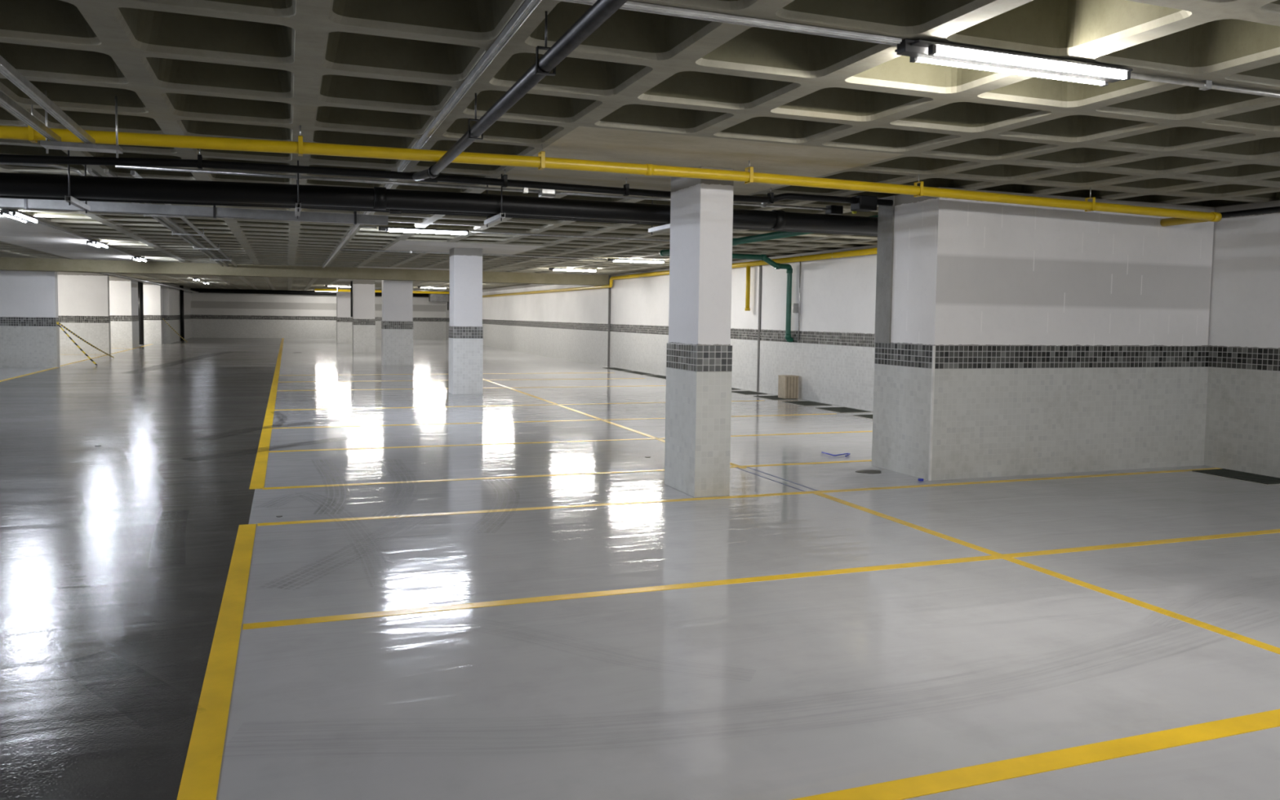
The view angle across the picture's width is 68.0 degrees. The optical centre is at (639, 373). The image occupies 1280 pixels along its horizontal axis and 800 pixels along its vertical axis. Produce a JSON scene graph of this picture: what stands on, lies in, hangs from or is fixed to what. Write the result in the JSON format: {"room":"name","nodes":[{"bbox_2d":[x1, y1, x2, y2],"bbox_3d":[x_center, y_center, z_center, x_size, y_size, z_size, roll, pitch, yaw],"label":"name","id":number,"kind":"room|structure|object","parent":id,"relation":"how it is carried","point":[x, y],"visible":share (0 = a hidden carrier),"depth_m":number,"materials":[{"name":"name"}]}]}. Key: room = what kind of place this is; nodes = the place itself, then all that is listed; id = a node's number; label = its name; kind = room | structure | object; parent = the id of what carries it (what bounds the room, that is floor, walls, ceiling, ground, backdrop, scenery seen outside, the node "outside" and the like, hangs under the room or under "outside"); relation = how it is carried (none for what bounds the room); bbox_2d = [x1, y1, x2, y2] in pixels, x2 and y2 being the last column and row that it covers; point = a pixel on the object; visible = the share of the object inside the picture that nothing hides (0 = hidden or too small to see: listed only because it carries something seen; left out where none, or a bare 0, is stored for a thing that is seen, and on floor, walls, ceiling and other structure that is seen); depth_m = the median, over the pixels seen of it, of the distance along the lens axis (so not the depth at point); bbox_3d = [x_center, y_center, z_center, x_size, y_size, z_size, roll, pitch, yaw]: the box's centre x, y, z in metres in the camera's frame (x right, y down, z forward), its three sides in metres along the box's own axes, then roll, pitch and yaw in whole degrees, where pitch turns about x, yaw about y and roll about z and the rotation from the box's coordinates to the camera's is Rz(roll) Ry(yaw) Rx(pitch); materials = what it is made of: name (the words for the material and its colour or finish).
{"room":"parking garage","nodes":[
{"label":"parking garage","id":0,"kind":"room"},
{"bbox_2d":[57,271,111,354],"bbox_3d":[-20.212,-2.004,30.998,5.104,2.740,0.324,0,4,-20],"label":"wall","id":1,"kind":"structure","parent":0,"point":[83,298],"depth_m":31.49,"materials":[{"name":"white paint"}]},
{"bbox_2d":[109,277,139,348],"bbox_3d":[-22.535,-2.401,37.110,5.004,2.740,1.824,0,4,-20],"label":"wall","id":2,"kind":"structure","parent":0,"point":[123,293],"depth_m":37.04,"materials":[{"name":"white paint"}]},
{"bbox_2d":[142,282,164,343],"bbox_3d":[-24.040,-2.701,41.768,5.424,2.740,0.824,0,4,-20],"label":"wall","id":3,"kind":"structure","parent":0,"point":[152,293],"depth_m":42.22,"materials":[{"name":"white paint"}]},
{"bbox_2d":[162,283,191,343],"bbox_3d":[-23.395,-3.068,48.075,0.324,2.740,10.424,0,4,-20],"label":"wall","id":4,"kind":"structure","parent":0,"point":[171,296],"depth_m":45.21,"materials":[{"name":"white paint"}]},
{"bbox_2d":[191,292,446,338],"bbox_3d":[-18.392,-3.447,55.572,14.624,2.740,0.224,0,4,-20],"label":"wall","id":5,"kind":"structure","parent":0,"point":[213,315],"depth_m":54.62,"materials":[{"name":"white paint"}]},
{"bbox_2d":[0,337,1279,799],"bbox_3d":[-9.833,-0.038,24.506,20.600,0.120,64.700,0,4,-20],"label":"floor","id":6,"kind":"structure","parent":0,"point":[116,554],"depth_m":5.05,"materials":[{"name":"grey concrete"}]},
{"bbox_2d":[0,367,57,382],"bbox_3d":[-11.478,0.445,15.003,0.100,0.002,20.000,0,4,-20],"label":"parking line","id":7,"kind":"object","parent":6,"relation":"on","point":[53,367],"visible":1,"depth_m":21.64,"materials":[{"name":"yellow paint"}]},
{"bbox_2d":[0,270,60,367],"bbox_3d":[-17.408,-1.519,23.532,5.164,2.740,0.344,0,4,-20],"label":"wall pier","id":8,"kind":"object","parent":6,"relation":"on","point":[29,331],"visible":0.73,"depth_m":24.08,"materials":[{"name":"white paint"}]},
{"bbox_2d":[56,321,97,365],"bbox_3d":[-14.652,-0.766,24.727,0.010,1.179,1.023,3,4,30],"label":"barrier tape","id":9,"kind":"object","parent":8,"relation":"attached to","point":[63,330],"visible":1,"depth_m":24.76,"materials":[{"name":"yellow plastic"}]},
{"bbox_2d":[57,321,114,357],"bbox_3d":[-15.625,-0.917,26.906,0.010,1.164,5.147,0,4,-15],"label":"barrier tape","id":10,"kind":"object","parent":8,"relation":"attached to","point":[60,324],"visible":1,"depth_m":26.39,"materials":[{"name":"yellow plastic"}]},
{"bbox_2d":[60,344,150,366],"bbox_3d":[-18.371,-0.748,33.366,0.080,0.002,18.500,0,4,-20],"label":"parking line","id":11,"kind":"object","parent":6,"relation":"on","point":[148,344],"visible":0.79,"depth_m":30.13,"materials":[{"name":"yellow paint"}]},
{"bbox_2d":[137,281,143,344],"bbox_3d":[-21.694,-2.637,41.254,0.214,2.740,0.220,0,4,-20],"label":"drain pipe","id":12,"kind":"object","parent":6,"relation":"on","point":[140,299],"visible":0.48,"depth_m":41.17,"materials":[{"name":"black plastic"}]},
{"bbox_2d":[179,285,184,340],"bbox_3d":[-22.829,-3.016,47.327,0.176,2.740,0.180,0,4,-20],"label":"drain pipe","id":13,"kind":"object","parent":6,"relation":"on","point":[181,291],"visible":0.86,"depth_m":47.26,"materials":[{"name":"black plastic"}]},
{"bbox_2d":[177,524,256,799],"bbox_3d":[-0.827,1.402,1.473,0.112,0.002,11.160,0,4,-20],"label":"parking line","id":14,"kind":"object","parent":6,"relation":"on","point":[202,769],"visible":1,"depth_m":3.78,"materials":[{"name":"yellow paint"}]},
{"bbox_2d":[248,337,284,488],"bbox_3d":[-11.884,-0.534,31.300,0.115,0.002,49.700,0,4,-20],"label":"parking line","id":15,"kind":"object","parent":6,"relation":"on","point":[258,478],"visible":1,"depth_m":11.22,"materials":[{"name":"yellow paint"}]},
{"bbox_2d":[336,287,352,343],"bbox_3d":[-14.608,-2.886,47.075,0.820,2.740,0.600,0,4,-20],"label":"column","id":16,"kind":"structure","parent":6,"relation":"on","point":[344,318],"depth_m":46.79,"materials":[{"name":"white paint"}]},
{"bbox_2d":[351,280,375,352],"bbox_3d":[-10.570,-2.188,36.329,0.810,2.740,0.600,0,4,-20],"label":"column","id":17,"kind":"structure","parent":6,"relation":"on","point":[363,320],"depth_m":36.06,"materials":[{"name":"white paint"}]},
{"bbox_2d":[381,280,413,365],"bbox_3d":[-7.095,-1.626,27.744,0.850,2.740,0.550,0,4,-20],"label":"column","id":18,"kind":"structure","parent":6,"relation":"on","point":[397,322],"depth_m":27.50,"materials":[{"name":"white paint"}]},
{"bbox_2d":[286,372,614,375],"bbox_3d":[-4.625,0.005,23.969,8.410,0.002,0.070,0,4,-20],"label":"parking line","id":19,"kind":"object","parent":6,"relation":"on","point":[606,372],"visible":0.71,"depth_m":23.57,"materials":[{"name":"yellow paint"}]},
{"bbox_2d":[448,247,483,394],"bbox_3d":[-3.317,-0.996,18.073,0.560,2.740,0.550,0,4,-20],"label":"column","id":20,"kind":"structure","parent":6,"relation":"on","point":[465,362],"depth_m":17.83,"materials":[{"name":"white paint"}]},
{"bbox_2d":[296,377,644,382],"bbox_3d":[-3.826,0.145,21.816,8.410,0.002,0.070,0,4,-20],"label":"parking line","id":21,"kind":"object","parent":6,"relation":"on","point":[624,378],"visible":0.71,"depth_m":21.26,"materials":[{"name":"yellow paint"}]},
{"bbox_2d":[276,385,666,391],"bbox_3d":[-2.993,0.290,19.571,8.410,0.002,0.070,0,4,-20],"label":"parking line","id":22,"kind":"object","parent":6,"relation":"on","point":[644,385],"visible":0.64,"depth_m":19.23,"materials":[{"name":"yellow paint"}]},
{"bbox_2d":[273,400,764,410],"bbox_3d":[-1.659,0.524,15.977,8.410,0.002,0.070,0,4,-20],"label":"parking line","id":23,"kind":"object","parent":6,"relation":"on","point":[756,400],"visible":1,"depth_m":15.59,"materials":[{"name":"yellow paint"}]},
{"bbox_2d":[271,413,835,428],"bbox_3d":[-0.814,0.671,13.704,8.410,0.002,0.070,0,4,-20],"label":"parking line","id":24,"kind":"object","parent":6,"relation":"on","point":[834,413],"visible":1,"depth_m":13.27,"materials":[{"name":"yellow paint"}]},
{"bbox_2d":[262,459,871,489],"bbox_3d":[0.738,0.943,9.523,8.410,0.002,0.075,0,4,-20],"label":"parking line","id":25,"kind":"object","parent":6,"relation":"on","point":[545,475],"visible":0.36,"depth_m":8.82,"materials":[{"name":"yellow paint"}]},
{"bbox_2d":[267,431,872,452],"bbox_3d":[-0.053,0.804,11.654,8.410,0.002,0.070,0,4,-20],"label":"parking line","id":26,"kind":"object","parent":6,"relation":"on","point":[855,431],"visible":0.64,"depth_m":11.17,"materials":[{"name":"yellow paint"}]},
{"bbox_2d":[483,378,740,466],"bbox_3d":[-1.682,0.472,16.844,0.070,0.002,15.365,0,4,-20],"label":"parking line","id":27,"kind":"object","parent":6,"relation":"on","point":[588,415],"visible":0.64,"depth_m":14.09,"materials":[{"name":"yellow paint"}]},
{"bbox_2d":[623,371,654,374],"bbox_3d":[-0.055,-0.025,25.492,0.440,0.008,1.510,0,4,-20],"label":"drain grate","id":28,"kind":"object","parent":6,"relation":"on","point":[633,372],"visible":1,"depth_m":25.21,"materials":[{"name":"metal"}]},
{"bbox_2d":[664,166,733,497],"bbox_3d":[0.508,-0.354,8.223,0.325,2.740,0.680,0,4,-20],"label":"column","id":29,"kind":"structure","parent":6,"relation":"on","point":[699,348],"depth_m":7.96,"materials":[{"name":"white paint"}]},
{"bbox_2d":[257,467,1219,525],"bbox_3d":[1.690,1.028,8.322,9.360,0.002,0.075,0,4,-20],"label":"parking line","id":30,"kind":"object","parent":6,"relation":"on","point":[1181,470],"visible":1,"depth_m":7.85,"materials":[{"name":"yellow paint"}]},
{"bbox_2d":[731,391,767,395],"bbox_3d":[2.169,0.382,19.201,0.550,0.008,0.840,0,4,-20],"label":"drain grate","id":31,"kind":"object","parent":6,"relation":"on","point":[744,393],"visible":0.91,"depth_m":19.09,"materials":[{"name":"metal"}]},
{"bbox_2d":[242,528,1279,629],"bbox_3d":[2.474,1.169,6.140,9.310,0.002,0.080,0,4,-20],"label":"parking line","id":32,"kind":"object","parent":6,"relation":"on","point":[474,605],"visible":1,"depth_m":5.37,"materials":[{"name":"yellow paint"}]},
{"bbox_2d":[736,467,804,491],"bbox_3d":[1.205,0.986,8.917,0.018,0.002,1.370,0,4,-20],"label":"chalk line","id":33,"kind":"object","parent":6,"relation":"on","point":[736,468],"visible":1,"depth_m":8.82,"materials":[{"name":"grey paint"}]},
{"bbox_2d":[751,395,796,399],"bbox_3d":[2.572,0.455,18.073,0.580,0.008,0.840,0,4,-20],"label":"drain grate","id":34,"kind":"object","parent":6,"relation":"on","point":[771,397],"visible":0.81,"depth_m":17.95,"materials":[{"name":"metal"}]},
{"bbox_2d":[777,374,798,399],"bbox_3d":[2.800,0.247,17.941,0.290,0.427,0.290,0,4,-20],"label":"cardboard box","id":35,"kind":"object","parent":34,"relation":"on","point":[788,384],"visible":1,"depth_m":17.82,"materials":[{"name":"beige cardboard"}]},
{"bbox_2d":[746,466,817,490],"bbox_3d":[1.321,0.985,8.959,0.018,0.002,1.370,0,4,-20],"label":"chalk line","id":36,"kind":"object","parent":6,"relation":"on","point":[747,467],"visible":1,"depth_m":8.92,"materials":[{"name":"grey paint"}]},
{"bbox_2d":[781,400,834,405],"bbox_3d":[2.974,0.528,16.944,0.610,0.008,0.840,0,4,-20],"label":"drain grate","id":37,"kind":"object","parent":6,"relation":"on","point":[796,402],"visible":1,"depth_m":16.87,"materials":[{"name":"metal"}]},
{"bbox_2d":[815,407,872,413],"bbox_3d":[3.377,0.601,15.816,0.640,0.008,0.840,0,4,-20],"label":"drain grate","id":38,"kind":"object","parent":6,"relation":"on","point":[840,410],"visible":0.99,"depth_m":15.75,"materials":[{"name":"metal"}]},
{"bbox_2d":[853,414,872,419],"bbox_3d":[3.780,0.674,14.688,0.670,0.008,0.840,0,4,-20],"label":"drain grate","id":39,"kind":"object","parent":6,"relation":"on","point":[868,416],"visible":0.24,"depth_m":14.82,"materials":[{"name":"metal"}]},
{"bbox_2d":[855,470,880,473],"bbox_3d":[2.277,0.971,9.400,0.280,0.004,0.203,0,4,-20],"label":"floor stain","id":40,"kind":"structure","parent":6,"relation":"on","point":[858,471],"depth_m":9.40,"materials":[{"name":"grey"}]},
{"bbox_2d":[813,492,1001,555],"bbox_3d":[1.918,1.100,7.171,0.075,0.002,2.245,0,4,-20],"label":"parking line","id":41,"kind":"object","parent":6,"relation":"on","point":[904,522],"visible":1,"depth_m":6.94,"materials":[{"name":"yellow paint"}]},
{"bbox_2d":[791,708,1279,799],"bbox_3d":[3.479,1.310,4.022,8.900,0.002,0.110,0,4,-20],"label":"parking line","id":42,"kind":"object","parent":6,"relation":"on","point":[959,778],"visible":1,"depth_m":3.25,"materials":[{"name":"yellow paint"}]},
{"bbox_2d":[1002,557,1279,654],"bbox_3d":[2.991,1.288,4.280,0.075,0.002,3.775,0,4,-20],"label":"parking line","id":43,"kind":"object","parent":6,"relation":"on","point":[1257,643],"visible":1,"depth_m":5.01,"materials":[{"name":"yellow paint"}]},
{"bbox_2d":[1189,468,1279,484],"bbox_3d":[6.012,1.019,9.437,0.520,0.008,0.860,0,4,-20],"label":"drain grate","id":44,"kind":"object","parent":6,"relation":"on","point":[1224,473],"visible":1,"depth_m":9.43,"materials":[{"name":"metal"}]},
{"bbox_2d":[0,0,1279,291],"bbox_3d":[-9.570,-2.980,24.840,21.125,0.240,65.772,0,4,-20],"label":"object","id":45,"kind":"structure","parent":0,"point":[642,87],"depth_m":5.75,"materials":[{"name":"concrete"}]},
{"bbox_2d":[0,208,38,222],"bbox_3d":[-8.140,-2.065,12.446,0.176,0.065,1.280,0,4,-20],"label":"ceiling lamp","id":46,"kind":"object","parent":45,"relation":"attached to","point":[12,214],"visible":1,"depth_m":12.28,"materials":[{"name":"white"}]},
{"bbox_2d":[0,162,84,175],"bbox_3d":[-8.132,-1.647,6.672,7.414,0.053,0.665,0,4,-20],"label":"conduit","id":47,"kind":"object","parent":45,"relation":"attached to","point":[55,166],"visible":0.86,"depth_m":7.59,"materials":[{"name":"metal"}]},
{"bbox_2d":[38,221,90,240],"bbox_3d":[-9.087,-2.245,14.995,0.024,0.024,4.050,0,4,-20],"label":"conduit","id":48,"kind":"object","parent":45,"relation":"attached to","point":[46,224],"visible":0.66,"depth_m":14.85,"materials":[{"name":"metal"}]},
{"bbox_2d":[64,150,90,213],"bbox_3d":[-4.453,-1.533,7.518,0.040,0.460,0.750,0,4,-20],"label":"strut","id":49,"kind":"object","parent":45,"relation":"hanging from","point":[71,200],"visible":0.87,"depth_m":7.34,"materials":[{"name":"metal"}]},
{"bbox_2d":[40,89,123,158],"bbox_3d":[-3.269,-1.460,5.563,0.400,0.360,0.140,0,4,-20],"label":"bracket","id":50,"kind":"object","parent":45,"relation":"hanging from","point":[117,149],"visible":1,"depth_m":5.54,"materials":[{"name":"metal"}]},
{"bbox_2d":[0,90,61,142],"bbox_3d":[-2.610,-1.227,3.386,0.040,0.044,4.700,0,4,-20],"label":"conduit","id":51,"kind":"object","parent":50,"relation":"attached to","point":[7,103],"visible":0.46,"depth_m":4.88,"materials":[{"name":"metal"}]},
{"bbox_2d":[0,55,95,143],"bbox_3d":[-2.445,-1.228,3.447,0.040,0.044,4.700,0,4,-20],"label":"conduit","id":52,"kind":"object","parent":50,"relation":"attached to","point":[7,70],"visible":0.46,"depth_m":4.45,"materials":[{"name":"metal"}]},
{"bbox_2d":[84,240,108,248],"bbox_3d":[-10.034,-2.396,17.546,0.176,0.065,1.280,0,4,-20],"label":"ceiling lamp","id":53,"kind":"object","parent":45,"relation":"attached to","point":[99,245],"visible":0.97,"depth_m":17.33,"materials":[{"name":"white"}]},
{"bbox_2d":[94,272,199,293],"bbox_3d":[-19.451,-3.598,38.498,0.155,0.150,29.004,0,4,-20],"label":"pipe","id":54,"kind":"object","parent":45,"relation":"hanging from","point":[103,273],"visible":0.79,"depth_m":34.11,"materials":[{"name":"metal"}]},
{"bbox_2d":[87,168,223,266],"bbox_3d":[-7.782,-2.274,16.413,0.035,0.039,17.800,0,4,-20],"label":"conduit","id":55,"kind":"object","parent":45,"relation":"hanging from","point":[91,171],"visible":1,"depth_m":13.67,"materials":[{"name":"metal"}]},
{"bbox_2d":[143,214,184,218],"bbox_3d":[-5.817,-1.972,11.605,0.450,0.130,0.040,0,4,-20],"label":"bracket","id":56,"kind":"object","parent":45,"relation":"hanging from","point":[144,215],"visible":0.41,"depth_m":11.59,"materials":[{"name":"metal"}]},
{"bbox_2d":[103,168,228,266],"bbox_3d":[-7.662,-2.275,16.457,0.035,0.039,17.800,0,4,-20],"label":"conduit","id":57,"kind":"object","parent":45,"relation":"hanging from","point":[107,171],"visible":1,"depth_m":13.65,"materials":[{"name":"metal"}]},
{"bbox_2d":[130,170,236,266],"bbox_3d":[-7.473,-2.277,16.527,0.035,0.039,17.800,0,4,-20],"label":"conduit","id":58,"kind":"object","parent":45,"relation":"hanging from","point":[133,173],"visible":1,"depth_m":13.83,"materials":[{"name":"metal"}]},
{"bbox_2d":[0,197,388,225],"bbox_3d":[-8.479,-1.807,9.195,11.720,0.205,0.140,0,4,-20],"label":"cable tray","id":59,"kind":"object","parent":45,"relation":"hanging from","point":[215,212],"visible":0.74,"depth_m":10.48,"materials":[{"name":"metal"}]},
{"bbox_2d":[294,160,301,218],"bbox_3d":[-2.915,-1.563,8.087,0.040,0.425,0.750,0,4,-20],"label":"strut","id":60,"kind":"object","parent":45,"relation":"hanging from","point":[298,206],"visible":0.92,"depth_m":7.79,"materials":[{"name":"metal"}]},
{"bbox_2d":[0,195,877,235],"bbox_3d":[-3.745,-1.437,7.985,19.550,0.133,0.076,0,4,-20],"label":"drain pipe","id":61,"kind":"object","parent":60,"relation":"on","point":[1,197],"visible":0.26,"depth_m":8.41,"materials":[{"name":"black plastic"}]},
{"bbox_2d":[0,195,877,235],"bbox_3d":[-3.690,-1.427,7.835,19.550,0.137,0.080,0,4,-20],"label":"drain pipe","id":62,"kind":"object","parent":60,"relation":"on","point":[389,210],"visible":0.2,"depth_m":8.53,"materials":[{"name":"black plastic"}]},
{"bbox_2d":[0,172,878,233],"bbox_3d":[-3.620,-1.459,7.645,19.550,0.267,0.194,0,4,-20],"label":"drain pipe","id":63,"kind":"object","parent":60,"relation":"on","point":[11,184],"visible":0.9,"depth_m":8.08,"materials":[{"name":"black plastic"}]},
{"bbox_2d":[0,257,608,285],"bbox_3d":[-10.306,-2.766,25.436,19.800,0.320,0.700,0,4,-20],"label":"ceiling beam","id":64,"kind":"structure","parent":45,"relation":"attached to","point":[11,264],"depth_m":25.28,"materials":[{"name":"concrete"}]},
{"bbox_2d":[190,288,428,297],"bbox_3d":[-18.319,-4.650,54.773,13.800,0.234,0.240,0,4,-20],"label":"drain pipe","id":65,"kind":"object","parent":45,"relation":"hanging from","point":[199,290],"visible":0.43,"depth_m":53.78,"materials":[{"name":"black plastic"}]},
{"bbox_2d":[115,165,539,193],"bbox_3d":[-2.602,-1.734,8.326,3.535,0.105,0.040,0,4,-20],"label":"conduit","id":66,"kind":"object","parent":45,"relation":"attached to","point":[525,190],"visible":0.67,"depth_m":8.26,"materials":[{"name":"metal"}]},
{"bbox_2d":[538,188,555,197],"bbox_3d":[-0.879,-1.716,8.977,0.140,0.090,0.120,0,4,-20],"label":"junction box","id":67,"kind":"object","parent":66,"relation":"attached to","point":[543,193],"visible":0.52,"depth_m":8.93,"materials":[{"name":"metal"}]},
{"bbox_2d":[350,280,352,316],"bbox_3d":[-10.875,-2.817,35.801,0.070,1.350,0.070,0,4,-20],"label":"drain pipe","id":68,"kind":"object","parent":45,"relation":"hanging from","point":[351,282],"visible":1,"depth_m":35.77,"materials":[{"name":"black plastic"}]},
{"bbox_2d":[322,178,396,267],"bbox_3d":[-5.379,-2.316,17.089,0.045,0.040,18.200,0,4,-20],"label":"conduit","id":69,"kind":"object","parent":45,"relation":"attached to","point":[353,228],"visible":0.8,"depth_m":14.76,"materials":[{"name":"metal"}]},
{"bbox_2d":[314,286,449,293],"bbox_3d":[-11.541,-4.003,45.683,7.780,0.260,0.140,0,4,-20],"label":"gas pipe","id":70,"kind":"object","parent":45,"relation":"hanging from","point":[336,290],"visible":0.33,"depth_m":45.27,"materials":[{"name":"yellow metal"}]},
{"bbox_2d":[378,226,469,235],"bbox_3d":[-3.129,-2.074,13.772,1.280,0.065,0.176,0,4,-20],"label":"ceiling lamp","id":71,"kind":"object","parent":45,"relation":"attached to","point":[402,229],"visible":1,"depth_m":13.72,"materials":[{"name":"white"}]},
{"bbox_2d":[428,293,448,310],"bbox_3d":[-11.965,-4.270,56.515,1.120,0.950,0.600,0,4,-20],"label":"duct","id":72,"kind":"object","parent":45,"relation":"hanging from","point":[432,297],"visible":0.95,"depth_m":56.25,"materials":[{"name":"metal"}]},
{"bbox_2d":[0,148,893,212],"bbox_3d":[-4.360,-1.603,6.949,14.680,0.229,0.170,0,4,-20],"label":"drain pipe","id":73,"kind":"object","parent":45,"relation":"hanging from","point":[866,203],"visible":0.95,"depth_m":7.78,"materials":[{"name":"black plastic"}]},
{"bbox_2d":[397,0,542,171],"bbox_3d":[-0.976,-1.545,5.201,0.034,0.040,6.200,0,4,-20],"label":"conduit","id":74,"kind":"object","parent":45,"relation":"attached to","point":[528,6],"visible":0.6,"depth_m":4.63,"materials":[{"name":"metal"}]},
{"bbox_2d":[339,248,607,259],"bbox_3d":[-3.247,-2.425,19.262,5.420,0.048,0.040,0,4,-20],"label":"conduit","id":75,"kind":"object","parent":45,"relation":"attached to","point":[410,251],"visible":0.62,"depth_m":19.29,"materials":[{"name":"metal"}]},
{"bbox_2d":[484,173,505,226],"bbox_3d":[-1.331,-1.579,8.674,0.040,0.420,0.750,0,4,-20],"label":"strut","id":76,"kind":"object","parent":45,"relation":"hanging from","point":[501,215],"visible":0.87,"depth_m":8.56,"materials":[{"name":"metal"}]},
{"bbox_2d":[412,0,627,181],"bbox_3d":[-0.649,-1.399,4.596,0.082,0.253,6.823,0,4,-20],"label":"pipe","id":77,"kind":"object","parent":45,"relation":"hanging from","point":[601,11],"visible":1,"depth_m":3.95,"materials":[{"name":"metal"}]},
{"bbox_2d":[471,231,670,241],"bbox_3d":[-0.733,-2.108,14.659,3.750,0.024,0.024,0,4,-20],"label":"conduit","id":78,"kind":"object","parent":45,"relation":"attached to","point":[471,231],"visible":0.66,"depth_m":14.52,"materials":[{"name":"metal"}]},
{"bbox_2d":[548,267,596,271],"bbox_3d":[-1.758,-2.715,24.819,1.280,0.065,0.176,0,4,-20],"label":"ceiling lamp","id":79,"kind":"object","parent":45,"relation":"attached to","point":[549,268],"visible":1,"depth_m":24.77,"materials":[{"name":"white"}]},
{"bbox_2d":[0,104,1222,226],"bbox_3d":[-2.902,-1.523,6.370,18.010,0.280,0.617,0,4,-20],"label":"gas pipe","id":80,"kind":"object","parent":45,"relation":"hanging from","point":[541,162],"visible":0.97,"depth_m":6.97,"materials":[{"name":"yellow metal"}]},
{"bbox_2d":[607,257,665,263],"bbox_3d":[-0.078,-2.430,20.439,1.280,0.065,0.176,0,4,-20],"label":"ceiling lamp","id":81,"kind":"object","parent":45,"relation":"attached to","point":[611,260],"visible":1,"depth_m":20.37,"materials":[{"name":"white"}]},
{"bbox_2d":[648,200,670,235],"bbox_3d":[0.235,-1.592,9.255,0.040,0.420,0.750,0,4,-20],"label":"strut","id":82,"kind":"object","parent":45,"relation":"hanging from","point":[664,227],"visible":0.52,"depth_m":9.37,"materials":[{"name":"metal"}]},
{"bbox_2d":[555,191,826,210],"bbox_3d":[0.581,-1.760,9.506,2.955,0.105,0.040,0,4,-20],"label":"conduit","id":83,"kind":"object","parent":45,"relation":"attached to","point":[762,204],"visible":0.6,"depth_m":9.35,"materials":[{"name":"metal"}]},
{"bbox_2d":[825,204,857,214],"bbox_3d":[2.125,-1.727,10.038,0.290,0.090,0.160,0,4,-20],"label":"valve","id":84,"kind":"object","parent":83,"relation":"attached to","point":[832,209],"visible":0.8,"depth_m":9.98,"materials":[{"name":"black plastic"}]},
{"bbox_2d":[555,0,902,45],"bbox_3d":[0.400,-1.460,3.922,1.580,0.022,0.060,0,4,-20],"label":"conduit","id":85,"kind":"object","parent":45,"relation":"attached to","point":[628,5],"visible":1,"depth_m":3.93,"materials":[{"name":"metal"}]},
{"bbox_2d":[659,214,878,342],"bbox_3d":[2.925,-1.201,14.292,2.760,1.675,7.460,0,4,-20],"label":"pipe","id":86,"kind":"object","parent":45,"relation":"hanging from","point":[779,234],"visible":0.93,"depth_m":17.89,"materials":[{"name":"green plastic"}]},
{"bbox_2d":[894,39,1133,86],"bbox_3d":[1.745,-1.448,4.423,1.260,0.065,0.176,0,4,-20],"label":"ceiling lamp","id":87,"kind":"object","parent":45,"relation":"attached to","point":[918,51],"visible":0.98,"depth_m":4.37,"materials":[{"name":"white"}]},
{"bbox_2d":[928,44,936,55],"bbox_3d":[1.288,-1.431,4.183,0.022,0.047,0.034,0,4,-20],"label":"socket","id":88,"kind":"object","parent":87,"relation":"attached to","point":[931,47],"depth_m":4.17,"materials":[{"name":"black plastic"}]},
{"bbox_2d":[1121,71,1130,80],"bbox_3d":[2.342,-1.439,4.574,0.022,0.047,0.034,0,4,-20],"label":"socket","id":89,"kind":"object","parent":87,"relation":"attached to","point":[1126,74],"depth_m":4.56,"materials":[{"name":"white plastic"}]},
{"bbox_2d":[1130,72,1279,97],"bbox_3d":[4.844,-1.492,5.570,5.320,0.050,0.040,0,4,-20],"label":"conduit","id":90,"kind":"object","parent":45,"relation":"attached to","point":[1205,85],"visible":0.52,"depth_m":4.82,"materials":[{"name":"metal"}]},
{"bbox_2d":[445,244,877,410],"bbox_3d":[-2.947,-1.970,34.472,0.354,2.740,50.224,0,4,-20],"label":"wall","id":91,"kind":"structure","parent":0,"point":[833,357],"depth_m":19.87,"materials":[{"name":"white paint"}]},
{"bbox_2d":[607,275,611,366],"bbox_3d":[-0.919,-1.589,28.570,0.055,2.740,0.100,0,4,-20],"label":"trim","id":92,"kind":"structure","parent":91,"relation":"attached to","point":[610,276],"depth_m":28.55,"materials":[{"name":"grey metal"}]},
{"bbox_2d":[482,248,877,311],"bbox_3d":[-2.719,-2.690,33.201,0.175,1.014,47.650,0,4,-20],"label":"gas pipe","id":93,"kind":"object","parent":91,"relation":"attached to","point":[871,251],"visible":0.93,"depth_m":19.70,"materials":[{"name":"yellow metal"}]},
{"bbox_2d":[756,259,762,391],"bbox_3d":[2.460,-1.001,19.507,0.030,2.740,0.080,0,4,-20],"label":"trim","id":94,"kind":"structure","parent":91,"relation":"attached to","point":[760,266],"depth_m":19.49,"materials":[{"name":"grey metal"}]},
{"bbox_2d":[871,186,1214,480],"bbox_3d":[4.238,-0.403,9.922,3.532,2.740,0.952,0,4,-20],"label":"wall","id":95,"kind":"structure","parent":0,"point":[1064,340],"depth_m":9.38,"materials":[{"name":"white paint"}]},
{"bbox_2d":[874,195,894,342],"bbox_3d":[2.509,-1.046,9.614,0.095,1.468,0.255,0,4,-20],"label":"trim","id":96,"kind":"structure","parent":95,"relation":"attached to","point":[886,213],"depth_m":9.58,"materials":[{"name":"concrete"}]},
{"bbox_2d":[928,346,935,480],"bbox_3d":[2.739,0.373,8.909,0.020,1.270,0.020,0,4,-20],"label":"trim","id":97,"kind":"structure","parent":95,"relation":"attached to","point":[933,347],"depth_m":8.90,"materials":[{"name":"grey metal"}]},
{"bbox_2d":[1203,200,1279,477],"bbox_3d":[8.369,-0.011,4.325,0.324,2.740,14.304,0,4,-20],"label":"wall","id":98,"kind":"structure","parent":0,"point":[1242,430],"depth_m":9.72,"materials":[{"name":"white paint"}]},
{"bbox_2d":[1219,206,1279,217],"bbox_3d":[8.177,-1.308,4.180,0.140,0.140,12.300,0,4,-20],"label":"drain pipe","id":99,"kind":"object","parent":98,"relation":"attached to","point":[1274,209],"visible":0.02,"depth_m":9.53,"materials":[{"name":"black plastic"}]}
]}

